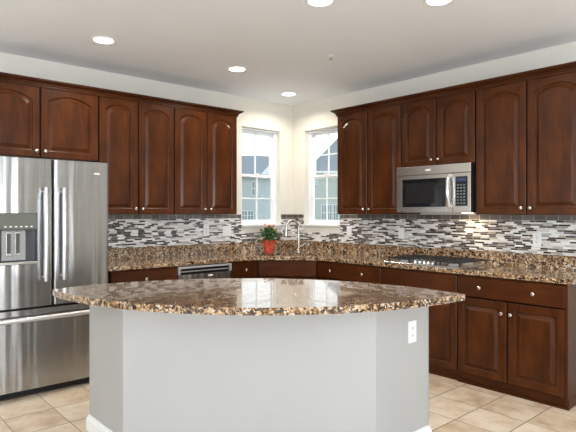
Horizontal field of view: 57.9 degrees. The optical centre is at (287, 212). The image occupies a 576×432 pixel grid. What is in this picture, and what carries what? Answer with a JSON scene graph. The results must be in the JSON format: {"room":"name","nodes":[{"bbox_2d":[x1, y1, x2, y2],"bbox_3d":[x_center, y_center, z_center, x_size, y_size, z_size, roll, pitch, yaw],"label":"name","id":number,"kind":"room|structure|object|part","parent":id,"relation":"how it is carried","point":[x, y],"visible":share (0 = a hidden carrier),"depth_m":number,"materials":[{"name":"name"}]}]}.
{"room":"kitchen","nodes":[
{"label":"kitchen","id":0,"kind":"room"},
{"bbox_2d":[0,52,292,247],"bbox_3d":[-2.980,0.001,4.077,8.000,2.743,0.160,0,0,-42],"label":"wall","id":1,"kind":"structure","parent":0,"point":[257,114],"depth_m":5.92,"materials":[{"name":"beige paint"}]},
{"bbox_2d":[0,81,98,161],"bbox_3d":[-2.162,-0.760,4.453,0.984,0.595,0.363,0,0,-42],"label":"upper cabinet","id":2,"kind":"object","parent":1,"relation":"attached to","point":[36,122],"visible":1,"depth_m":4.39,"materials":[{"name":"brown wood"}]},
{"bbox_3d":[-2.254,-0.757,4.186,0.481,0.583,0.021,0,0,-42],"label":"door","id":3,"kind":"part","parent":2,"relation":"part of","materials":[{"name":"brown wood"}]},
{"bbox_3d":[-1.886,-0.757,4.513,0.481,0.583,0.021,0,0,-42],"label":"door","id":4,"kind":"part","parent":2,"relation":"part of","materials":[{"name":"brown wood"}]},
{"bbox_2d":[0,72,243,116],"bbox_3d":[-1.569,-1.079,4.968,2.572,0.062,0.383,0,0,-42],"label":"crown molding","id":5,"kind":"structure","parent":2,"relation":"attached to","point":[5,77],"depth_m":4.71,"materials":[{"name":"brown wood"}]},
{"bbox_2d":[97,96,173,214],"bbox_3d":[-1.510,-0.522,5.034,0.758,1.072,0.363,0,0,-42],"label":"upper cabinet","id":6,"kind":"object","parent":1,"relation":"attached to","point":[136,139],"visible":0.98,"depth_m":4.91,"materials":[{"name":"brown wood"}]},
{"bbox_3d":[-1.559,-0.519,4.804,0.368,1.060,0.021,0,0,-42],"label":"door","id":7,"kind":"part","parent":6,"relation":"part of","materials":[{"name":"brown wood"}]},
{"bbox_3d":[-1.276,-0.519,5.056,0.368,1.060,0.021,0,0,-42],"label":"door","id":8,"kind":"part","parent":6,"relation":"part of","materials":[{"name":"brown wood"}]},
{"bbox_2d":[108,214,292,247],"bbox_3d":[-1.022,0.180,5.706,2.891,0.326,0.008,0,0,-42],"label":"tile backsplash","id":9,"kind":"structure","parent":1,"relation":"attached to","point":[124,231],"depth_m":5.55,"materials":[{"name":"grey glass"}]},
{"bbox_2d":[203,225,208,235],"bbox_3d":[-0.909,0.196,5.794,0.072,0.117,0.009,0,0,-42],"label":"wall outlet","id":10,"kind":"object","parent":9,"relation":"attached to","point":[205,227],"visible":1,"depth_m":5.79,"materials":[{"name":"white plastic"}]},
{"bbox_2d":[223,226,230,235],"bbox_3d":[-0.698,0.206,5.981,0.118,0.117,0.010,0,0,-42],"label":"light switch","id":11,"kind":"object","parent":9,"relation":"attached to","point":[226,229],"visible":1,"depth_m":5.98,"materials":[{"name":"white plastic"}]},
{"bbox_2d":[174,107,236,213],"bbox_3d":[-0.940,-0.522,5.541,0.764,1.072,0.363,0,0,-42],"label":"upper cabinet","id":12,"kind":"object","parent":1,"relation":"attached to","point":[205,143],"visible":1,"depth_m":5.41,"materials":[{"name":"brown wood"}]},
{"bbox_3d":[-0.990,-0.519,5.310,0.371,1.060,0.021,0,0,-42],"label":"door","id":13,"kind":"part","parent":12,"relation":"part of","materials":[{"name":"brown wood"}]},
{"bbox_3d":[-0.704,-0.519,5.564,0.371,1.060,0.021,0,0,-42],"label":"door","id":14,"kind":"part","parent":12,"relation":"part of","materials":[{"name":"brown wood"}]},
{"bbox_2d":[241,127,281,226],"bbox_3d":[-0.363,-0.432,6.378,0.616,1.183,0.180,0,0,-42],"label":"window","id":15,"kind":"structure","parent":1,"relation":"in","point":[272,135],"depth_m":6.53,"materials":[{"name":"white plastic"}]},
{"bbox_3d":[-0.409,-0.718,6.430,0.526,0.572,0.028,0,0,-42],"label":"sash","id":16,"kind":"part","parent":15,"relation":"part of","materials":[{"name":"glass"}]},
{"bbox_3d":[-0.387,-0.179,6.405,0.526,0.586,0.028,0,0,-42],"label":"sash","id":17,"kind":"part","parent":15,"relation":"part of","materials":[{"name":"white plastic"}]},
{"bbox_2d":[0,0,575,105],"bbox_3d":[-0.102,-1.446,0.842,8.320,0.150,8.820,0,0,-42],"label":"ceiling","id":18,"kind":"structure","parent":0,"point":[283,45],"depth_m":4.05,"materials":[{"name":"paint"}]},
{"bbox_2d":[91,36,115,44],"bbox_3d":[-1.461,-1.367,4.130,0.192,0.008,0.192,0,0,-42],"label":"recessed light","id":19,"kind":"object","parent":18,"relation":"in","point":[104,40],"visible":1,"depth_m":4.12,"materials":[{"name":"white paint"}]},
{"bbox_2d":[227,66,246,71],"bbox_3d":[-0.485,-1.367,4.958,0.192,0.008,0.192,0,0,-42],"label":"recessed light","id":20,"kind":"object","parent":18,"relation":"in","point":[232,68],"visible":1,"depth_m":4.95,"materials":[{"name":"white paint"}]},
{"bbox_2d":[280,92,296,95],"bbox_3d":[0.008,-1.367,5.999,0.192,0.008,0.192,0,0,-42],"label":"recessed light","id":21,"kind":"object","parent":18,"relation":"in","point":[283,93],"visible":1,"depth_m":6.00,"materials":[{"name":"white paint"}]},
{"bbox_2d":[305,0,334,6],"bbox_3d":[0.208,-1.367,3.366,0.192,0.008,0.192,0,0,-42],"label":"recessed light","id":22,"kind":"object","parent":18,"relation":"in","point":[314,3],"visible":1,"depth_m":3.39,"materials":[{"name":"white paint"}]},
{"bbox_2d":[424,0,453,5],"bbox_3d":[0.972,-1.367,3.350,0.192,0.008,0.192,0,0,-42],"label":"recessed light","id":23,"kind":"object","parent":18,"relation":"in","point":[427,2],"visible":1,"depth_m":3.38,"materials":[{"name":"white paint"}]},
{"bbox_2d":[0,373,575,431],"bbox_3d":[-0.102,1.432,0.842,8.320,0.120,8.820,0,0,-42],"label":"floor","id":24,"kind":"structure","parent":0,"point":[454,406],"depth_m":3.60,"materials":[{"name":"beige tile"}]},
{"bbox_2d":[0,156,107,400],"bbox_3d":[-2.018,0.482,4.236,0.874,1.780,0.821,0,0,-42],"label":"refrigerator","id":25,"kind":"object","parent":24,"relation":"on","point":[54,213],"visible":0.88,"depth_m":3.94,"materials":[{"name":"grey metal"}]},
{"bbox_3d":[-2.026,0.238,3.838,0.164,0.223,0.035,0,0,-42],"label":"recess panel","id":26,"kind":"part","parent":25,"relation":"part of","materials":[{"name":"grey plastic"}]},
{"bbox_3d":[-1.994,0.062,3.844,0.253,0.119,0.069,0,0,-42],"label":"control panel","id":27,"kind":"part","parent":25,"relation":"part of","materials":[{"name":"grey plastic"}]},
{"bbox_3d":[-1.980,0.146,3.861,0.432,1.108,0.067,0,0,-42],"label":"door","id":28,"kind":"part","parent":25,"relation":"part of","materials":[{"name":"metal"}]},
{"bbox_3d":[-1.815,1.014,4.007,0.874,0.593,0.067,0,0,-42],"label":"freezer drawer","id":29,"kind":"part","parent":25,"relation":"part of","materials":[{"name":"metal"}]},
{"bbox_3d":[-1.820,0.160,3.913,0.033,0.705,0.075,0,0,-42],"label":"handle","id":30,"kind":"part","parent":25,"relation":"part of","materials":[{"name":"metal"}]},
{"bbox_3d":[-1.721,0.160,4.001,0.033,0.705,0.075,0,0,-42],"label":"handle","id":31,"kind":"part","parent":25,"relation":"part of","materials":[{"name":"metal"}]},
{"bbox_3d":[-1.650,0.146,4.154,0.432,1.108,0.067,0,0,-42],"label":"door","id":32,"kind":"part","parent":25,"relation":"part of","materials":[{"name":"metal"}]},
{"bbox_2d":[108,266,176,283],"bbox_3d":[-1.468,0.934,4.870,0.643,0.876,0.662,0,0,-42],"label":"base cabinet","id":33,"kind":"object","parent":24,"relation":"on","point":[162,273],"visible":0.16,"depth_m":4.63,"materials":[{"name":"brown wood"}]},
{"bbox_2d":[177,262,231,279],"bbox_3d":[-0.998,0.932,5.296,0.615,0.856,0.614,0,0,-42],"label":"dishwasher","id":34,"kind":"object","parent":24,"relation":"on","point":[215,270],"visible":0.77,"depth_m":5.08,"materials":[{"name":"grey metal"}]},
{"bbox_3d":[-0.819,0.543,5.094,0.607,0.075,0.071,0,0,-42],"label":"trim frame","id":35,"kind":"part","parent":34,"relation":"part of","materials":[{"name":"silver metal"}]},
{"bbox_3d":[-0.819,0.927,5.095,0.607,0.690,0.069,0,0,-42],"label":"door","id":36,"kind":"part","parent":34,"relation":"part of","materials":[{"name":"metal"}]},
{"bbox_3d":[-0.825,0.554,5.102,0.561,0.054,0.051,0,0,-42],"label":"control panel","id":37,"kind":"part","parent":34,"relation":"part of","materials":[{"name":"silver metal"}]},
{"bbox_2d":[228,260,256,277],"bbox_3d":[-0.638,0.934,5.607,0.322,0.876,0.662,0,0,-42],"label":"base cabinet","id":38,"kind":"object","parent":24,"relation":"on","point":[241,269],"visible":0.23,"depth_m":5.38,"materials":[{"name":"brown wood"}]},
{"bbox_2d":[86,305,431,431],"bbox_3d":[-0.205,0.934,3.244,2.149,0.876,0.789,0,0,5],"label":"kitchen island","id":39,"kind":"object","parent":24,"relation":"on","point":[150,371],"visible":0.69,"depth_m":2.88,"materials":[{"name":"white paint"}]},
{"bbox_2d":[53,278,464,315],"bbox_3d":[-0.201,0.477,3.087,2.423,0.038,1.132,0,0,5],"label":"island countertop","id":40,"kind":"structure","parent":39,"relation":"on","point":[219,296],"depth_m":2.86,"materials":[{"name":"brown stone"}]},
{"bbox_3d":[-0.222,1.322,3.053,2.149,0.100,0.417,0,0,5],"label":"baseboard","id":41,"kind":"part","parent":39,"relation":"part of","materials":[{"name":"white paint"}]},
{"bbox_2d":[408,320,415,342],"bbox_3d":[0.720,0.687,3.015,0.076,0.125,0.009,0,0,-42],"label":"wall outlet","id":42,"kind":"object","parent":39,"relation":"attached to","point":[411,324],"visible":1,"depth_m":3.01,"materials":[{"name":"white plastic"}]},
{"bbox_2d":[257,260,316,279],"bbox_3d":[0.018,0.934,5.918,1.070,0.876,1.070,0,0,-42],"label":"base cabinet","id":43,"kind":"object","parent":24,"relation":"on","point":[277,269],"visible":0.19,"depth_m":5.47,"materials":[{"name":"brown wood"}]},
{"bbox_3d":[0.146,0.984,5.468,0.299,0.610,0.021,0,0,3],"label":"door","id":44,"kind":"part","parent":43,"relation":"part of","materials":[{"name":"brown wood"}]},
{"bbox_2d":[317,260,381,283],"bbox_3d":[0.806,0.934,5.338,0.662,0.876,0.841,0,0,-42],"label":"base cabinet","id":45,"kind":"object","parent":24,"relation":"on","point":[334,271],"visible":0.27,"depth_m":5.13,"materials":[{"name":"brown wood"}]},
{"bbox_2d":[382,267,458,379],"bbox_3d":[1.343,0.934,4.734,0.662,0.876,0.772,0,0,-42],"label":"base cabinet","id":46,"kind":"object","parent":24,"relation":"on","point":[443,318],"visible":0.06,"depth_m":4.37,"materials":[{"name":"brown wood"}]},
{"bbox_3d":[1.257,0.984,4.397,0.021,0.610,0.377,0,0,-42],"label":"door","id":47,"kind":"part","parent":46,"relation":"part of","materials":[{"name":"brown wood"}]},
{"bbox_2d":[457,274,575,410],"bbox_3d":[1.885,0.934,4.126,0.662,0.876,0.852,0,0,-42],"label":"base cabinet","id":48,"kind":"object","parent":24,"relation":"on","point":[517,338],"visible":0.98,"depth_m":3.87,"materials":[{"name":"brown wood"}]},
{"bbox_2d":[108,240,575,284],"bbox_3d":[0.232,0.420,4.434,2.724,0.151,3.574,0,0,-42],"label":"countertop","id":49,"kind":"structure","parent":48,"relation":"on","point":[559,269],"depth_m":5.12,"materials":[{"name":"brown stone"}]},
{"bbox_2d":[257,223,279,252],"bbox_3d":[-0.215,0.287,5.941,0.297,0.340,0.299,0,0,-42],"label":"potted plant","id":50,"kind":"object","parent":49,"relation":"on","point":[269,241],"visible":1,"depth_m":5.89,"materials":[{"name":"green plant"}]},
{"bbox_3d":[-0.217,0.376,5.940,0.183,0.163,0.185,0,0,-42],"label":"foil wrapped pot","id":51,"kind":"part","parent":50,"relation":"part of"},
{"bbox_2d":[284,220,305,252],"bbox_3d":[0.077,0.267,6.003,0.266,0.382,0.069,0,0,-20],"label":"faucet","id":52,"kind":"object","parent":49,"relation":"on","point":[289,221],"visible":1,"depth_m":6.01,"materials":[{"name":"silver metal"}]},
{"bbox_2d":[384,254,488,268],"bbox_3d":[1.340,0.433,4.735,0.524,0.048,0.760,0,0,-42],"label":"gas cooktop","id":53,"kind":"object","parent":49,"relation":"in","point":[416,259],"visible":1,"depth_m":4.65,"materials":[{"name":"metal"}]},
{"bbox_3d":[1.522,0.984,4.099,0.021,0.610,0.404,0,0,-42],"label":"door","id":54,"kind":"part","parent":48,"relation":"part of","materials":[{"name":"brown wood"}]},
{"bbox_3d":[1.661,0.588,3.943,0.021,0.160,0.820,0,0,-42],"label":"drawer","id":55,"kind":"part","parent":48,"relation":"part of","materials":[{"name":"brown wood"}]},
{"bbox_3d":[1.669,1.363,3.934,0.016,0.018,0.852,0,0,-42],"label":"shoe molding","id":56,"kind":"part","parent":48,"relation":"part of","materials":[{"name":"brown wood"}]},
{"bbox_3d":[1.798,0.984,3.788,0.021,0.610,0.404,0,0,-42],"label":"door","id":57,"kind":"part","parent":48,"relation":"part of","materials":[{"name":"brown wood"}]},
{"bbox_3d":[2.171,0.934,3.830,0.626,0.876,0.018,0,0,-42],"label":"panel","id":58,"kind":"part","parent":48,"relation":"part of","materials":[{"name":"brown wood"}]},
{"bbox_2d":[293,41,575,255],"bbox_3d":[2.946,0.001,3.553,0.160,2.743,8.500,0,0,-42],"label":"wall","id":59,"kind":"structure","parent":0,"point":[315,115],"depth_m":5.61,"materials":[{"name":"beige paint"}]},
{"bbox_2d":[302,127,339,226],"bbox_3d":[0.449,-0.432,6.331,0.180,1.183,0.616,0,0,-42],"label":"window","id":60,"kind":"structure","parent":59,"relation":"in","point":[312,134],"depth_m":6.50,"materials":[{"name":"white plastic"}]},
{"bbox_3d":[0.501,-0.718,6.377,0.028,0.572,0.526,0,0,-42],"label":"sash","id":61,"kind":"part","parent":60,"relation":"part of","materials":[{"name":"glass"}]},
{"bbox_3d":[0.476,-0.179,6.355,0.028,0.586,0.526,0,0,-42],"label":"sash","id":62,"kind":"part","parent":60,"relation":"part of","materials":[{"name":"white plastic"}]},
{"bbox_2d":[338,104,419,213],"bbox_3d":[0.921,-0.522,5.436,0.363,1.072,0.834,0,0,-42],"label":"upper cabinet","id":63,"kind":"object","parent":59,"relation":"attached to","point":[369,142],"visible":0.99,"depth_m":5.30,"materials":[{"name":"brown wood"}]},
{"bbox_3d":[0.678,-0.519,5.499,0.021,1.060,0.406,0,0,-42],"label":"door","id":64,"kind":"part","parent":63,"relation":"part of","materials":[{"name":"brown wood"}]},
{"bbox_3d":[0.956,-0.519,5.187,0.021,1.060,0.406,0,0,-42],"label":"door","id":65,"kind":"part","parent":63,"relation":"part of","materials":[{"name":"brown wood"}]},
{"bbox_2d":[293,214,575,255],"bbox_3d":[1.247,0.180,5.337,0.008,0.326,3.574,0,0,-42],"label":"tile backsplash","id":66,"kind":"structure","parent":59,"relation":"attached to","point":[498,233],"depth_m":4.90,"materials":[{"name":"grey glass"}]},
{"bbox_2d":[347,226,351,235],"bbox_3d":[0.696,0.206,5.942,0.010,0.117,0.072,0,0,-42],"label":"light switch","id":67,"kind":"object","parent":66,"relation":"attached to","point":[349,228],"visible":1,"depth_m":5.93,"materials":[{"name":"white plastic"}]},
{"bbox_2d":[398,227,403,238],"bbox_3d":[1.173,0.209,5.405,0.010,0.117,0.072,0,0,-42],"label":"light switch","id":68,"kind":"object","parent":66,"relation":"attached to","point":[400,230],"visible":1,"depth_m":5.40,"materials":[{"name":"white plastic"}]},
{"bbox_2d":[533,233,541,246],"bbox_3d":[2.091,0.225,4.374,0.009,0.117,0.072,0,0,-42],"label":"wall outlet","id":69,"kind":"object","parent":66,"relation":"attached to","point":[537,237],"visible":1,"depth_m":4.37,"materials":[{"name":"white plastic"}]},
{"bbox_2d":[401,90,475,167],"bbox_3d":[1.454,-0.746,4.836,0.363,0.625,0.767,0,0,-42],"label":"upper cabinet","id":70,"kind":"object","parent":59,"relation":"attached to","point":[438,130],"visible":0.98,"depth_m":4.71,"materials":[{"name":"brown wood"}]},
{"bbox_3d":[1.223,-0.743,4.887,0.021,0.613,0.372,0,0,-42],"label":"door","id":71,"kind":"part","parent":70,"relation":"part of","materials":[{"name":"brown wood"}]},
{"bbox_2d":[397,162,475,212],"bbox_3d":[1.414,-0.214,4.802,0.446,0.431,0.762,0,0,-42],"label":"microwave","id":72,"kind":"object","parent":70,"relation":"attached to","point":[444,188],"visible":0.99,"depth_m":4.65,"materials":[{"name":"silver metal"}]},
{"bbox_3d":[1.244,-0.176,4.764,0.024,0.340,0.592,0,0,-42],"label":"door","id":73,"kind":"part","parent":72,"relation":"part of","materials":[{"name":"metal"}]},
{"bbox_3d":[1.301,-0.390,4.701,0.022,0.080,0.762,0,0,-42],"label":"vent panel","id":74,"kind":"part","parent":72,"relation":"part of","materials":[{"name":"metal"}]},
{"bbox_3d":[1.446,-0.004,4.830,0.325,0.004,0.722,0,0,-42],"label":"underside panel","id":75,"kind":"part","parent":72,"relation":"part of","materials":[{"name":"metal"}]},
{"bbox_3d":[1.397,-0.191,4.536,0.066,0.307,0.030,0,0,-42],"label":"handle","id":76,"kind":"part","parent":72,"relation":"part of","materials":[{"name":"metal"}]},
{"bbox_3d":[1.498,-0.176,4.478,0.024,0.340,0.167,0,0,-42],"label":"control panel","id":77,"kind":"part","parent":72,"relation":"part of","materials":[{"name":"metal"}]},
{"bbox_3d":[1.478,-0.743,4.600,0.021,0.613,0.372,0,0,-42],"label":"door","id":78,"kind":"part","parent":70,"relation":"part of","materials":[{"name":"brown wood"}]},
{"bbox_2d":[330,61,575,116],"bbox_3d":[1.443,-1.079,4.834,0.383,0.062,2.532,0,0,-42],"label":"crown molding","id":79,"kind":"structure","parent":59,"relation":"attached to","point":[568,67],"depth_m":4.48,"materials":[{"name":"brown wood"}]},
{"bbox_2d":[476,71,575,214],"bbox_3d":[1.998,-0.522,4.224,0.363,1.072,0.867,0,0,-42],"label":"upper cabinet","id":80,"kind":"object","parent":59,"relation":"attached to","point":[526,130],"visible":1,"depth_m":4.13,"materials":[{"name":"brown wood"}]},
{"bbox_3d":[1.750,-0.519,4.294,0.021,1.060,0.422,0,0,-42],"label":"door","id":81,"kind":"part","parent":80,"relation":"part of","materials":[{"name":"brown wood"}]},
{"bbox_3d":[2.039,-0.519,3.970,0.021,1.060,0.422,0,0,-42],"label":"door","id":82,"kind":"part","parent":80,"relation":"part of","materials":[{"name":"brown wood"}]},
{"label":"outside","id":83,"kind":"structure","parent":0,"visible":0},
{"bbox_3d":[-17.881,1.922,64.465,170.000,0.100,109.790,0,0,-42],"label":"ground","id":84,"kind":"structure","parent":83,"visible":0},
{"bbox_2d":[242,156,269,219],"bbox_3d":[-8.764,-2.337,59.300,17.272,8.417,10.200,0,0,0],"label":"house","id":85,"kind":"structure","parent":84,"relation":"on","point":[262,162],"depth_m":55.00,"materials":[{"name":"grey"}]},
{"bbox_3d":[-4.576,0.264,54.925,0.496,0.950,0.030,0,0,0],"label":"pane","id":86,"kind":"part","parent":85,"relation":"part of","materials":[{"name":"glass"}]},
{"bbox_3d":[-3.948,0.264,54.925,0.507,0.950,0.030,0,0,0],"label":"pane","id":87,"kind":"part","parent":85,"relation":"part of","materials":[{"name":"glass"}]},
{"bbox_3d":[-3.494,-2.586,54.925,0.570,1.372,0.030,0,0,0],"label":"pane","id":88,"kind":"part","parent":85,"relation":"part of","materials":[{"name":"grey glass"}]},
{"bbox_2d":[315,138,339,219],"bbox_3d":[10.608,-3.709,59.470,17.583,11.162,9.860,0,0,0],"label":"house","id":89,"kind":"structure","parent":84,"relation":"on","point":[321,161],"depth_m":55.00,"materials":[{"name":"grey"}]},
{"bbox_3d":[3.800,-0.053,54.925,0.422,1.584,0.030,0,0,0],"label":"pane","id":90,"kind":"part","parent":89,"relation":"part of","materials":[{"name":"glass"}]},
{"bbox_3d":[4.381,-0.053,54.925,0.422,1.584,0.030,0,0,0],"label":"pane","id":91,"kind":"part","parent":89,"relation":"part of","materials":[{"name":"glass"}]},
{"bbox_3d":[5.041,-0.053,54.925,0.475,1.584,0.030,0,0,0],"label":"pane","id":92,"kind":"part","parent":89,"relation":"part of","materials":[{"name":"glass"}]}
]}

